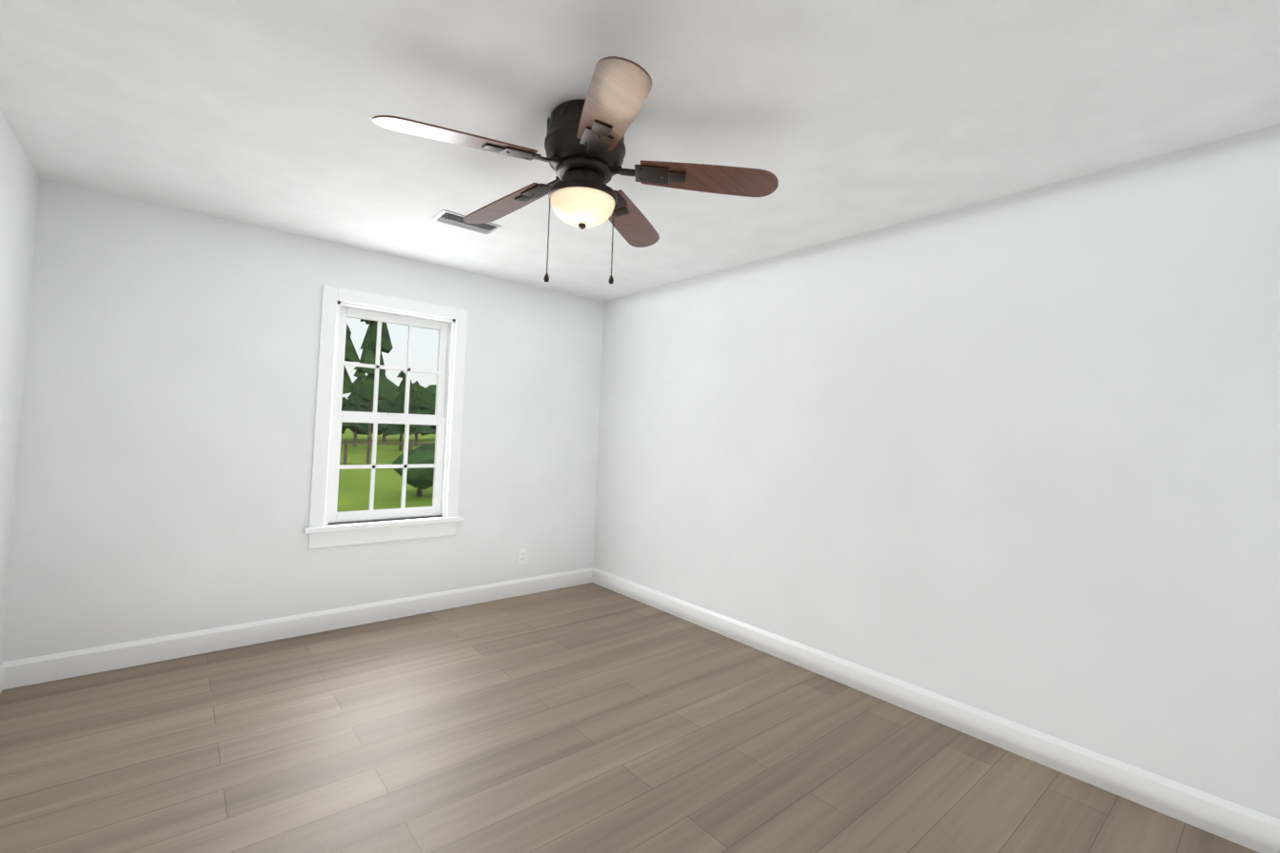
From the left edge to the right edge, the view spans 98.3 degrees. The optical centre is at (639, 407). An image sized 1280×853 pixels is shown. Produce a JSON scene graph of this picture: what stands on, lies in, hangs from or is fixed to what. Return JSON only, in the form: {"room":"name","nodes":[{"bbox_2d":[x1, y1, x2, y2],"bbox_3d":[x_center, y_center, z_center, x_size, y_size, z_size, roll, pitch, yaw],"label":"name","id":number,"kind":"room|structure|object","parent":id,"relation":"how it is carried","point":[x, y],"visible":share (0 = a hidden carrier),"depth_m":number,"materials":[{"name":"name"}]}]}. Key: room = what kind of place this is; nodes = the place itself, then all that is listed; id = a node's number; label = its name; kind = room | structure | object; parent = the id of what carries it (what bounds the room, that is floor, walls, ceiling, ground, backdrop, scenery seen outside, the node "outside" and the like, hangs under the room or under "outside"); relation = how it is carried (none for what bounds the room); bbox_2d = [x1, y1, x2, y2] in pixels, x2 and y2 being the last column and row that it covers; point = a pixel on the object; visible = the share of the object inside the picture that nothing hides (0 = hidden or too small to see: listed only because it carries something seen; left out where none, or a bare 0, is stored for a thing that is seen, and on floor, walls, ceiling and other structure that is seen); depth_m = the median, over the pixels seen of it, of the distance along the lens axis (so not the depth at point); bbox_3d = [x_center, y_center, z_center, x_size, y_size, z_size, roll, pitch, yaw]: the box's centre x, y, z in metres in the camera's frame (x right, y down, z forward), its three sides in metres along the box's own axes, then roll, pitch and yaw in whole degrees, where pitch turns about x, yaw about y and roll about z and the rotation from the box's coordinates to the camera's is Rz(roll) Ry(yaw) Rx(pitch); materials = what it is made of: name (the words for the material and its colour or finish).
{"room":"empty bedroom","nodes":[
{"label":"empty bedroom","id":0,"kind":"room"},
{"bbox_2d":[0,110,39,662],"bbox_3d":[-1.077,0.073,0.268,0.160,2.440,6.390,4,-3,-40],"label":"wall","id":1,"kind":"structure","parent":0,"point":[19,184],"depth_m":2.45,"materials":[{"name":"paint"}]},
{"bbox_2d":[0,662,4,693],"bbox_3d":[-1.564,1.241,0.890,0.016,0.125,4.470,4,-3,-40],"label":"baseboard","id":2,"kind":"structure","parent":1,"relation":"attached to","point":[2,668],"depth_m":2.57,"materials":[{"name":"white wood"}]},
{"bbox_2d":[0,178,603,662],"bbox_3d":[-1.716,0.195,3.796,3.400,2.440,0.160,4,-3,-40],"label":"wall","id":3,"kind":"structure","parent":0,"point":[165,443],"depth_m":3.14,"materials":[{"name":"paint"}]},
{"bbox_2d":[2,567,592,689],"bbox_3d":[-1.700,1.350,3.682,3.400,0.125,0.016,4,-3,-40],"label":"baseboard","id":4,"kind":"structure","parent":3,"relation":"attached to","point":[29,671],"depth_m":3.22,"materials":[{"name":"white wood"}]},
{"bbox_2d":[303,284,468,549],"bbox_3d":[-1.703,0.075,3.792,0.990,1.640,0.245,4,-3,-40],"label":"window","id":5,"kind":"structure","parent":3,"relation":"in","point":[330,415],"depth_m":3.73,"materials":[{"name":"white wood"}]},
{"bbox_2d":[518,548,527,564],"bbox_3d":[-0.922,1.167,4.343,0.070,0.115,0.012,4,-3,-40],"label":"outlet","id":6,"kind":"object","parent":3,"relation":"attached to","point":[522,556],"visible":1,"depth_m":4.34,"materials":[{"name":"white plastic"}]},
{"bbox_2d":[0,582,1259,852],"bbox_3d":[0.241,1.446,1.357,3.720,0.120,6.390,4,-3,-40],"label":"floor","id":7,"kind":"structure","parent":0,"point":[588,718],"depth_m":2.21,"materials":[{"name":"brown wood"}]},
{"bbox_2d":[0,0,1279,301],"bbox_3d":[0.331,-1.110,1.462,3.720,0.120,6.390,4,-3,-40],"label":"ceiling","id":8,"kind":"structure","parent":0,"point":[843,118],"depth_m":1.91,"materials":[{"name":"paint"}]},
{"bbox_2d":[432,209,501,234],"bbox_3d":[-0.960,-1.022,3.074,0.330,0.015,0.170,4,-3,-40],"label":"ceiling vent","id":9,"kind":"object","parent":8,"relation":"in","point":[449,218],"visible":0.94,"depth_m":3.07,"materials":[{"name":"silver metal"}]},
{"bbox_2d":[372,56,778,283],"bbox_3d":[-0.248,-0.745,1.988,1.303,0.607,1.317,4,-3,-40],"label":"ceiling fan","id":10,"kind":"object","parent":8,"relation":"hanging from","point":[584,147],"visible":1,"depth_m":1.91,"materials":[{"name":"brown wood"}]},
{"bbox_2d":[593,124,1279,819],"bbox_3d":[1.648,0.263,2.551,0.160,2.440,6.390,4,-3,-40],"label":"wall","id":11,"kind":"structure","parent":0,"point":[1014,458],"depth_m":2.44,"materials":[{"name":"paint"}]},
{"bbox_2d":[592,567,1279,852],"bbox_3d":[1.026,1.421,3.061,0.016,0.125,4.470,4,-3,-40],"label":"baseboard","id":12,"kind":"structure","parent":11,"relation":"attached to","point":[1252,829],"depth_m":2.38,"materials":[{"name":"white wood"}]},
{"label":"outside","id":13,"kind":"structure","parent":0,"visible":0},
{"bbox_2d":[336,428,435,511],"bbox_3d":[-85.153,3.082,100.492,240.000,0.190,255.250,4,-3,-40],"label":"lawn","id":14,"kind":"structure","parent":13,"point":[360,481],"depth_m":17.45,"materials":[{"name":"green plant"}]},
{"bbox_2d":[340,318,435,496],"bbox_3d":[-18.737,-4.898,34.246,138.536,15.000,49.692,4,-3,-40],"label":"trees","id":15,"kind":"object","parent":14,"relation":"on","point":[415,405],"depth_m":26.16,"materials":[{"name":"green plant"}]}
]}

